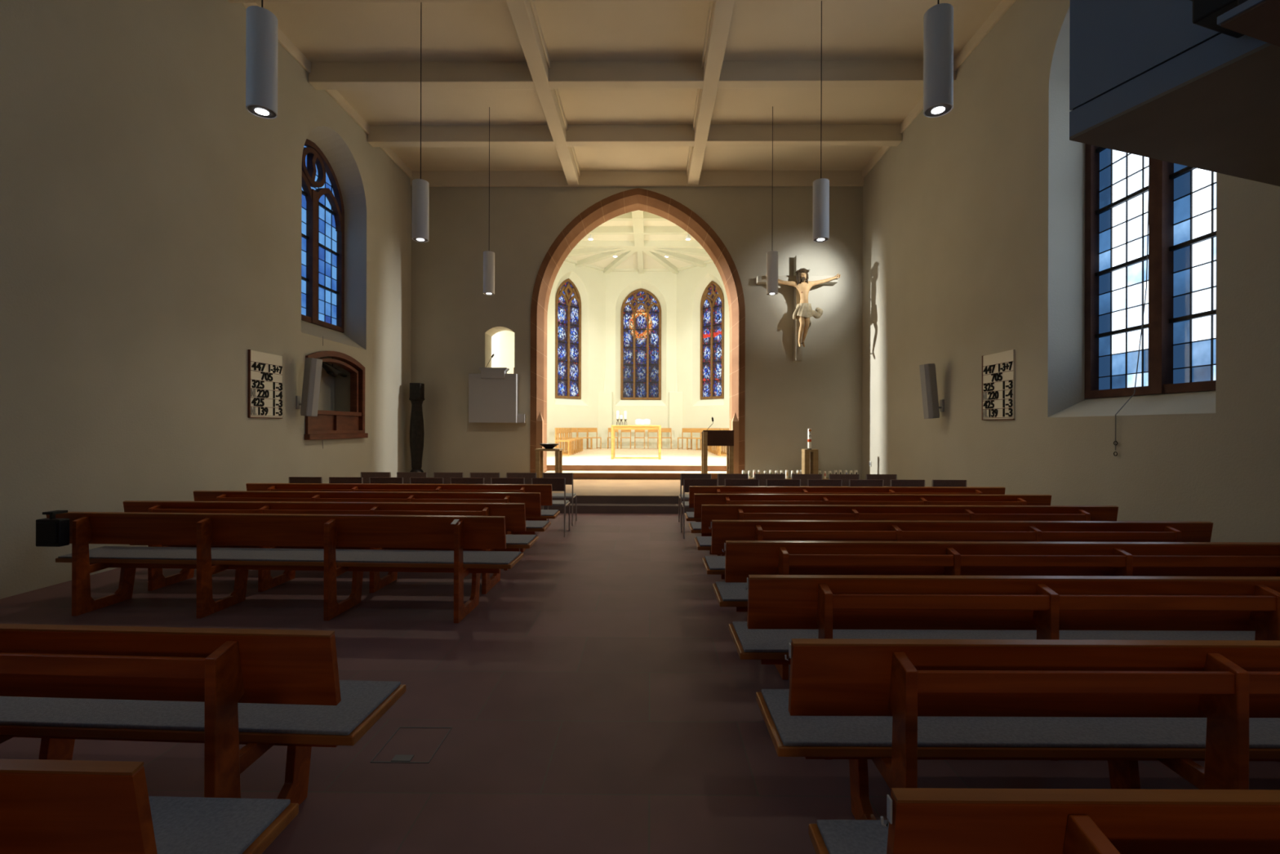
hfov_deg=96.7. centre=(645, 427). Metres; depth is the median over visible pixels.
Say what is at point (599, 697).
floor
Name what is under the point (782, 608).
pew
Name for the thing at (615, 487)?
platform
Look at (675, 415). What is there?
trim
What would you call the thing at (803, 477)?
chair
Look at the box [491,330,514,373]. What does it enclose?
wall
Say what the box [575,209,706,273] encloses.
ceiling beam
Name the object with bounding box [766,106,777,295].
pendant lamp
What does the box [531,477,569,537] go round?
chair
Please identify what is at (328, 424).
window
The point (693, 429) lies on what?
oak chair
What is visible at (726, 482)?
chair
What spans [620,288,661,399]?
window
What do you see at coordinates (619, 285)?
wall
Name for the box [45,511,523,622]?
pew
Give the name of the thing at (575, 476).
step
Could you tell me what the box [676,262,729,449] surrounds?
wall
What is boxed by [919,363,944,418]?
speaker
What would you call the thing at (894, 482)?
chair
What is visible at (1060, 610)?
shelf
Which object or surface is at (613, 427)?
altar table
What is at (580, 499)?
step
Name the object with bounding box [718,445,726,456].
oak chair
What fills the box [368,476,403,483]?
chair
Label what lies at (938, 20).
pendant lamp
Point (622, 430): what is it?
oak chair
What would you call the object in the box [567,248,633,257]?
ceiling beam
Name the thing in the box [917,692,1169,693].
shelf
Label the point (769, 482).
chair
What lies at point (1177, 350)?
window
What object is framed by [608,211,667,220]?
ceiling beam
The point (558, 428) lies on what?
oak chair
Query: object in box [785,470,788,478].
candle
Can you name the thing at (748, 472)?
candle
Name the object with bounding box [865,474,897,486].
chair
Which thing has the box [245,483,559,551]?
pew
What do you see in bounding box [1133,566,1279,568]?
shelf
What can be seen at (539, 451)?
table
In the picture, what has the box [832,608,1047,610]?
shelf
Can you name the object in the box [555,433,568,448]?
oak chair
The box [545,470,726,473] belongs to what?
step
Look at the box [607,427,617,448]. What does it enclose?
oak chair
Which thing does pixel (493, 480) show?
chair
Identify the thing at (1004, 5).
trim
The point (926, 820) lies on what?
pew
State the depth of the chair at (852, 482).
8.20 m
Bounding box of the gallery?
[1069,0,1279,186]
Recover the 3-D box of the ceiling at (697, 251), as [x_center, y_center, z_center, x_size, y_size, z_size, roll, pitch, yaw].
[1.886,-7.671,24.634,4.573,0.248,0.240,0,0,-22]
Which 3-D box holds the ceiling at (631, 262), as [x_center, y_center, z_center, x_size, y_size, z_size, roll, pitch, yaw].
[-0.253,-7.881,21.703,9.250,0.200,13.800,0,0,1]
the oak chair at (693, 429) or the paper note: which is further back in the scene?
the oak chair at (693, 429)
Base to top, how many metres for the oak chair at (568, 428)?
0.985 m
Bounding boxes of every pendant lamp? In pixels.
[245,0,277,119]
[412,2,429,242]
[483,106,494,294]
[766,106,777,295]
[812,0,829,242]
[923,0,953,117]
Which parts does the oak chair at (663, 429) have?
backrest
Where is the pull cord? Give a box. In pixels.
[1113,164,1150,456]
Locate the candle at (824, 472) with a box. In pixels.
[822,471,826,478]
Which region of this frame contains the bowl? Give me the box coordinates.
[539,443,558,448]
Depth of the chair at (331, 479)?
8.36 m
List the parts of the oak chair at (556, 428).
seat, leg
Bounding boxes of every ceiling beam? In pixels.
[227,0,911,3]
[308,60,955,89]
[367,124,902,146]
[506,0,580,185]
[564,257,713,271]
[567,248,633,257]
[573,240,702,248]
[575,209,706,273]
[587,226,688,234]
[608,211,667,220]
[686,0,734,184]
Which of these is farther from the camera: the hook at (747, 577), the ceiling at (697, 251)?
the ceiling at (697, 251)
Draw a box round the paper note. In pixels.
[450,519,459,524]
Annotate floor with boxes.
[0,513,1279,853]
[546,448,726,466]
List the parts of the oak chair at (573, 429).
backrest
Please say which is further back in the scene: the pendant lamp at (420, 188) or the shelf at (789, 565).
the pendant lamp at (420, 188)
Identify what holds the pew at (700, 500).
on the floor at (599, 697)
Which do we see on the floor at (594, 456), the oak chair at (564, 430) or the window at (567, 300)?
the oak chair at (564, 430)
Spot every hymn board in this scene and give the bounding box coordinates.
[247,349,282,418]
[982,349,1014,420]
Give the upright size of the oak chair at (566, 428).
0.985 m
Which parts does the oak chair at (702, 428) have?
backrest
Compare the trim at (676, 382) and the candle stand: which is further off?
the trim at (676, 382)
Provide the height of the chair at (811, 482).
0.861 m
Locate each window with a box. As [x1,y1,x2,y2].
[301,138,344,333]
[304,351,368,439]
[555,278,581,399]
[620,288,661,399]
[700,280,724,399]
[1084,143,1216,399]
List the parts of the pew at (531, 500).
post, book rail, post, book rail, backrest, post, book rail, post, seat rail, seat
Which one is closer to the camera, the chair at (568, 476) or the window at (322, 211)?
the chair at (568, 476)
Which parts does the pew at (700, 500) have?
seat, seat rail, post, book rail, post, backrest, book rail, post, book rail, post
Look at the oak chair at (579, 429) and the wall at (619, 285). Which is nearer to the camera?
the oak chair at (579, 429)
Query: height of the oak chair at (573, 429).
0.985 m
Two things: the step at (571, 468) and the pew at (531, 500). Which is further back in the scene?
the step at (571, 468)
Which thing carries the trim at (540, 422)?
attached to the wall at (454, 323)
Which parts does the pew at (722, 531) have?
seat, post, book rail, post, backrest, book rail, post, book rail, post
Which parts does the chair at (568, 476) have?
backrest, seat, leg, leg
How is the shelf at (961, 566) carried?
attached to the pew at (744, 558)
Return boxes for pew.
[0,623,405,804]
[0,758,298,853]
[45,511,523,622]
[122,500,538,594]
[193,490,551,570]
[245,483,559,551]
[684,485,1005,555]
[688,493,1051,555]
[693,504,1118,554]
[702,520,1213,613]
[712,540,1279,679]
[728,574,1279,761]
[755,638,1279,819]
[808,787,1279,853]
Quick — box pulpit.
[468,367,525,422]
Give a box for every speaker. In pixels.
[295,357,322,416]
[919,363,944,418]
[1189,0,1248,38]
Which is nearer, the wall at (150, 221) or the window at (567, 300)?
the wall at (150, 221)
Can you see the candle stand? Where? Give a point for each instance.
(809, 457)
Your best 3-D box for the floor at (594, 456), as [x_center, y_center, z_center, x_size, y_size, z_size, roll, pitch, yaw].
[-0.279,1.074,21.523,8.450,0.150,12.960,0,0,1]
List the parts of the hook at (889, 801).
plate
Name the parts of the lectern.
leg, leg, panel, leg, leg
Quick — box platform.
[551,479,848,496]
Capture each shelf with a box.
[0,673,198,679]
[763,539,895,540]
[789,564,952,566]
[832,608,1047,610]
[902,539,1034,541]
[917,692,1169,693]
[960,565,1123,567]
[1041,540,1173,541]
[1059,609,1271,611]
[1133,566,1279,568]
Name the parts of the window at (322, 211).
pane, pane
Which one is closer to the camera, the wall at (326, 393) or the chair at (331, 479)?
the chair at (331, 479)
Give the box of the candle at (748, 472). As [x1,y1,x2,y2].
[747,471,751,478]
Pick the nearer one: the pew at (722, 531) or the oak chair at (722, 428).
the pew at (722, 531)
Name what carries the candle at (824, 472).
on the bench
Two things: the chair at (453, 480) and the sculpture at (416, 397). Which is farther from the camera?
the sculpture at (416, 397)
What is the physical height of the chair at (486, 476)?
0.861 m
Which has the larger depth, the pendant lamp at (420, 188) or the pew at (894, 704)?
the pendant lamp at (420, 188)
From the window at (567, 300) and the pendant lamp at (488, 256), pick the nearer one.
the pendant lamp at (488, 256)
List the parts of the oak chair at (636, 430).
backrest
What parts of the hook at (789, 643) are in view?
plate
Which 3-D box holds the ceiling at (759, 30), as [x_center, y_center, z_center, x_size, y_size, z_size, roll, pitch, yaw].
[-0.302,-6.536,5.003,13.270,0.330,19.000,0,0,1]
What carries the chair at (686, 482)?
on the floor at (599, 697)
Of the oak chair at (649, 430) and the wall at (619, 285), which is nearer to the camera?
the oak chair at (649, 430)
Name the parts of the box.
panel, handle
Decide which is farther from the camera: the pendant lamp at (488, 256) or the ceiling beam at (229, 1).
the pendant lamp at (488, 256)
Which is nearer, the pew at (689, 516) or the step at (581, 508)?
the pew at (689, 516)
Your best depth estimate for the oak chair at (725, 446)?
21.87 m
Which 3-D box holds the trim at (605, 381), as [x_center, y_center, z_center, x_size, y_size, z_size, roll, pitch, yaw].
[-1.962,-2.381,27.984,0.140,1.250,0.170,0,0,1]
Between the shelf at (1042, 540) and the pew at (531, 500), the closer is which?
the shelf at (1042, 540)
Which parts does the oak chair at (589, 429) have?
backrest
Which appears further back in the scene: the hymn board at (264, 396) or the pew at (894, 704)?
the hymn board at (264, 396)
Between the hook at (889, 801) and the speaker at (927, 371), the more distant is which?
the speaker at (927, 371)
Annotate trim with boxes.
[241,3,412,178]
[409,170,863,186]
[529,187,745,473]
[536,412,543,448]
[598,391,612,448]
[603,370,606,391]
[668,391,682,448]
[675,370,677,391]
[731,412,738,473]
[862,0,1016,177]
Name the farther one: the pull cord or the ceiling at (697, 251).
the ceiling at (697, 251)
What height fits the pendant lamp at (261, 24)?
3.718 m
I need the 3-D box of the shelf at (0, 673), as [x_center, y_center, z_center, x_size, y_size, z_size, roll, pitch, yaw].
[-2.040,0.872,2.059,1.050,0.012,0.090,0,0,3]
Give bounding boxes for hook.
[743,577,748,590]
[784,642,791,660]
[880,794,892,826]
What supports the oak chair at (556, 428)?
on the floor at (594, 456)
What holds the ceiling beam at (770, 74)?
attached to the ceiling at (759, 30)
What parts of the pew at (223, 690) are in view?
leg frame, book rail, backrest, seat rail, seat, post, leg frame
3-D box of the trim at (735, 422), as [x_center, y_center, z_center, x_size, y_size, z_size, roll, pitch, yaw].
[2.255,0.456,14.252,0.155,1.700,0.207,0,0,1]
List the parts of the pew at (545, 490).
post, book rail, post, book rail, backrest, post, book rail, post, seat rail, seat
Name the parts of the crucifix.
cross post, thorn crown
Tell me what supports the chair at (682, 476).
on the floor at (599, 697)
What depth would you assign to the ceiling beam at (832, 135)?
11.98 m
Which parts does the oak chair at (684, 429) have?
leg, backrest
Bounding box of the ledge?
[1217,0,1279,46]
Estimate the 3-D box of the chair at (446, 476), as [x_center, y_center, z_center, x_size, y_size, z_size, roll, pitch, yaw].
[-3.211,1.162,9.519,0.502,0.861,0.522,0,0,1]
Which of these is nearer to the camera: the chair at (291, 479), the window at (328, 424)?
the chair at (291, 479)
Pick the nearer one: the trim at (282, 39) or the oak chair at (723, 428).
the trim at (282, 39)
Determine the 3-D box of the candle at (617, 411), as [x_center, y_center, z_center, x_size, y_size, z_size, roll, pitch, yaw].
[-0.879,-0.413,18.309,0.076,0.290,0.076,0,0,1]
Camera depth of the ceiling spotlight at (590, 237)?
22.86 m
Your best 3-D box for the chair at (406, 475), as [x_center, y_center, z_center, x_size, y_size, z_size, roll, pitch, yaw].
[-3.808,1.160,9.525,0.502,0.861,0.522,0,0,1]
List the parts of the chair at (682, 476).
leg, leg, seat, backrest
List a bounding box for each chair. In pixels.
[288,476,322,483]
[328,476,363,483]
[360,471,391,483]
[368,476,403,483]
[396,471,426,483]
[409,477,444,484]
[433,471,463,484]
[449,477,484,484]
[469,472,500,484]
[490,477,524,484]
[506,472,542,509]
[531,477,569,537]
[542,472,577,525]
[555,427,571,455]
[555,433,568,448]
[557,427,573,454]
[560,427,575,453]
[562,427,577,453]
[564,427,579,453]
[566,427,581,448]
[567,427,581,451]
[569,427,582,451]
[577,427,591,448]
[587,427,601,448]
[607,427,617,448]
[620,429,631,448]
[634,429,644,448]
[647,429,657,448]
[661,427,671,448]
[677,427,691,448]
[678,473,711,527]
[680,479,717,538]
[686,427,701,449]
[696,427,711,449]
[709,427,723,452]
[711,427,719,430]
[711,428,724,453]
[712,428,727,453]
[715,445,726,455]
[717,473,748,485]
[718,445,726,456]
[724,479,759,486]
[754,473,785,485]
[765,479,800,486]
[791,473,822,485]
[807,479,842,486]
[828,474,859,485]
[848,479,883,486]
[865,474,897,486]
[889,479,924,486]
[931,480,967,486]
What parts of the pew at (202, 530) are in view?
post, leg frame, post, leg frame, backrest, seat, seat rail, post, leg frame, post, leg frame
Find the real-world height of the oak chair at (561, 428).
0.985 m
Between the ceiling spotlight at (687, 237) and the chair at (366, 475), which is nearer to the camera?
the chair at (366, 475)
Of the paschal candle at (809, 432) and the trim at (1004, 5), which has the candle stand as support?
the paschal candle at (809, 432)
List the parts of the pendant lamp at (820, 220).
lamp shade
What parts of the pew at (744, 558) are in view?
seat, seat rail, post, book rail, post, backrest, book rail, post, book rail, post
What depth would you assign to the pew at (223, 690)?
2.10 m
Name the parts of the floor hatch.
handle plate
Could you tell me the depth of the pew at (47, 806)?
1.26 m
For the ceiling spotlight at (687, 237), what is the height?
0.206 m
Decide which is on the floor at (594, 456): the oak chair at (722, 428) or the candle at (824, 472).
the oak chair at (722, 428)
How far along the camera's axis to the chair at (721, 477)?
9.18 m
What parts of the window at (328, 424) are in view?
parapet panel, frame, sill, parapet rail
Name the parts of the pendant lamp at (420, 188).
lamp shade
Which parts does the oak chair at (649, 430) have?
backrest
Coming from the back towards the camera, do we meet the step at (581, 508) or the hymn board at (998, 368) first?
the step at (581, 508)
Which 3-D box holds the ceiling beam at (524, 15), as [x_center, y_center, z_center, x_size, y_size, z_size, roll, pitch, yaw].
[-1.864,-6.210,4.867,0.340,0.370,18.700,0,0,1]
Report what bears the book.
on the altar table at (613, 427)
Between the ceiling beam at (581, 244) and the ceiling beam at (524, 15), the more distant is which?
the ceiling beam at (581, 244)
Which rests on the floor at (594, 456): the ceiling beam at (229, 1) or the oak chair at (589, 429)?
the oak chair at (589, 429)
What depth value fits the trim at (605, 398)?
27.72 m
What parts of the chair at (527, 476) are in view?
backrest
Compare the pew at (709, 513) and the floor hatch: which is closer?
the floor hatch
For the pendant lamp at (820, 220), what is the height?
3.718 m
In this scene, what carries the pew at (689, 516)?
on the floor at (599, 697)
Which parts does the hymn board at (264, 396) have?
number plate, number plate, number plate, number plate, number plate, number plate, number plate, number plate, number plate, number plate, number plate, number plate, number plate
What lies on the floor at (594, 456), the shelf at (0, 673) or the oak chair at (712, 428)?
the oak chair at (712, 428)
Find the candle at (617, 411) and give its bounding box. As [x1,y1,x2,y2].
[616,410,618,419]
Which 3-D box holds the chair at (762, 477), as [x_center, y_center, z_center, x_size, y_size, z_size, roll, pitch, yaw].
[2.013,1.176,9.402,0.502,0.861,0.522,0,0,0]
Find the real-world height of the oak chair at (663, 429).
0.985 m
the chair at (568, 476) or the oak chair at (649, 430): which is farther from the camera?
the oak chair at (649, 430)
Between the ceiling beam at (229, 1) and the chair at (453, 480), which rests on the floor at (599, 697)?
the chair at (453, 480)
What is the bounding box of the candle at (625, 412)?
[624,411,626,419]
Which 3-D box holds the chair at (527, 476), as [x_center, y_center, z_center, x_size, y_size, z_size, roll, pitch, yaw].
[-2.017,1.165,9.508,0.502,0.861,0.522,0,0,1]
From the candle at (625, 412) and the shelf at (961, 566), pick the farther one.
the candle at (625, 412)
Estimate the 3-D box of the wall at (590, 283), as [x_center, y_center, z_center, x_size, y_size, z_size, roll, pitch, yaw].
[-3.417,-3.300,27.007,3.500,9.180,0.600,0,0,-44]
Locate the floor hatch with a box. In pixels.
[370,726,452,763]
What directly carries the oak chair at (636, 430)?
on the floor at (594, 456)
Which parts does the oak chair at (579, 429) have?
backrest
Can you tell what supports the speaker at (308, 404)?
attached to the wall at (150, 221)
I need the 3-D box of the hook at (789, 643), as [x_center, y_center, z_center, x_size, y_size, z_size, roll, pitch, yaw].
[0.500,0.787,1.996,0.021,0.061,0.020,0,0,1]
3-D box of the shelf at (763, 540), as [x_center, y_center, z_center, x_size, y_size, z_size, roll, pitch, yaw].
[1.448,0.882,4.526,1.050,0.012,0.090,0,0,0]
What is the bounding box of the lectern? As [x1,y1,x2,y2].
[701,430,733,473]
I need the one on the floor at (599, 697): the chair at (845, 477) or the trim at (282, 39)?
the chair at (845, 477)
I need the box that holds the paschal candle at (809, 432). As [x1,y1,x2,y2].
[807,428,811,449]
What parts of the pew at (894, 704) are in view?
leg frame, post, seat, backrest, seat rail, book rail, leg frame, post, book rail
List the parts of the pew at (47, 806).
backrest, seat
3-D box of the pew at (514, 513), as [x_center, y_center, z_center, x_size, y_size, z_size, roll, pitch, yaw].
[-3.171,1.162,5.801,4.060,0.859,0.625,0,0,1]
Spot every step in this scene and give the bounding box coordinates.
[543,502,693,513]
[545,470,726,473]
[546,465,726,471]
[551,495,688,503]
[573,473,717,479]
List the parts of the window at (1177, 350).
pane, pane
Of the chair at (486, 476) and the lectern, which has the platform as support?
the lectern
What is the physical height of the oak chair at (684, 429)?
0.985 m
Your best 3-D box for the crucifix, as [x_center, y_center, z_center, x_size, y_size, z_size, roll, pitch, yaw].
[3.743,-2.929,13.817,1.981,2.580,0.700,0,0,1]
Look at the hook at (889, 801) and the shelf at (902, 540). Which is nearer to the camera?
the hook at (889, 801)
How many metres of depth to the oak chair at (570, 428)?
23.89 m
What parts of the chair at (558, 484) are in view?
backrest, seat, leg, leg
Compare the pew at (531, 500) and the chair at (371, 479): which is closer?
the pew at (531, 500)
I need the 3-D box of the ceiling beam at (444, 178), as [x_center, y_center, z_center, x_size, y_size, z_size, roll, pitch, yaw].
[-0.220,-6.201,14.158,11.270,0.380,0.090,0,0,1]
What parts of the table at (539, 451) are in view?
leg, leg, leg, leg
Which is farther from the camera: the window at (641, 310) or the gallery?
the window at (641, 310)
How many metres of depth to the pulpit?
13.99 m
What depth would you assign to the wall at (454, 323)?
14.19 m
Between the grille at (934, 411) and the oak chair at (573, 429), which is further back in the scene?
the oak chair at (573, 429)
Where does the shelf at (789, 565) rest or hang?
attached to the pew at (744, 558)
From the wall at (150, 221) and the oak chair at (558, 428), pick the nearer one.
the wall at (150, 221)
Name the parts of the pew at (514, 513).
post, leg frame, book rail, post, leg frame, book rail, backrest, seat, seat rail, post, leg frame, book rail, post, leg frame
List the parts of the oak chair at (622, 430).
backrest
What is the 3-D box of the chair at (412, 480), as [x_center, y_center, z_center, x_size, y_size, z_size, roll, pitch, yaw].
[-3.204,1.162,8.579,0.502,0.861,0.522,0,0,1]
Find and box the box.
[35,510,69,546]
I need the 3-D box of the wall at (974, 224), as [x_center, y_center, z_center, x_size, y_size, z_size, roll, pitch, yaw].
[5.823,-2.534,5.098,1.000,8.300,19.300,0,0,1]
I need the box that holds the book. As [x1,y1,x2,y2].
[635,418,649,425]
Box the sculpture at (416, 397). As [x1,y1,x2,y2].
[408,382,424,471]
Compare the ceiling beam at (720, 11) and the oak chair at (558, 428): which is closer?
the ceiling beam at (720, 11)
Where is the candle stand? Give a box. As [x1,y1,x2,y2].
[801,448,818,474]
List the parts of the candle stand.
post, post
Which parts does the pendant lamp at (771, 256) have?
lamp shade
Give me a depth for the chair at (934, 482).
8.19 m
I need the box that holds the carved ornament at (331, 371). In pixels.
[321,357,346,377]
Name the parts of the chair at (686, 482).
leg, leg, seat, backrest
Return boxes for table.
[534,448,563,477]
[611,425,661,459]
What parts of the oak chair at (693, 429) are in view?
backrest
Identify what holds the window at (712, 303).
in the wall at (691, 282)
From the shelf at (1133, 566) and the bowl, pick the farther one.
the bowl
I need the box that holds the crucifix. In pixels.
[755,255,840,361]
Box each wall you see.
[0,0,411,599]
[318,357,334,410]
[410,186,862,479]
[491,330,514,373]
[546,261,605,448]
[605,271,676,448]
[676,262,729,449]
[862,0,1279,542]
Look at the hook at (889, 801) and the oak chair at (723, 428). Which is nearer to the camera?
the hook at (889, 801)
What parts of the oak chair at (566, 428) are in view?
leg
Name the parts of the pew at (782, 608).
seat, seat rail, post, book rail, backrest, post, book rail, post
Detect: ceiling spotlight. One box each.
[588,234,593,239]
[685,234,690,239]
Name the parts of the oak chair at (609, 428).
backrest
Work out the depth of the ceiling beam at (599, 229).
21.99 m
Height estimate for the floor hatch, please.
0.005 m
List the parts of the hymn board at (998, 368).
number plate, number plate, number plate, number plate, number plate, number plate, number plate, number plate, number plate, number plate, number plate, number plate, number plate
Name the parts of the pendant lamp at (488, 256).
lamp shade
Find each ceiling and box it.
[256,0,1002,171]
[566,220,711,268]
[644,248,710,257]
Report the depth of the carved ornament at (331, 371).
11.19 m
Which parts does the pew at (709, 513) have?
seat, post, book rail, post, backrest, book rail, post, book rail, post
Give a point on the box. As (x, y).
(52, 531)
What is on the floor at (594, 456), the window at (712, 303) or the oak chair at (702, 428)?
the oak chair at (702, 428)
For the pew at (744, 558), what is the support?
on the floor at (599, 697)
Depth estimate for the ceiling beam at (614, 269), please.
27.74 m
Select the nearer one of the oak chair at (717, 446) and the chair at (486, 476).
the chair at (486, 476)
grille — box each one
[300,359,311,413]
[928,364,939,416]
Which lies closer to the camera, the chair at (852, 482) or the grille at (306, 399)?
the chair at (852, 482)
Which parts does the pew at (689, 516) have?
seat, post, book rail, backrest, book rail, book rail, post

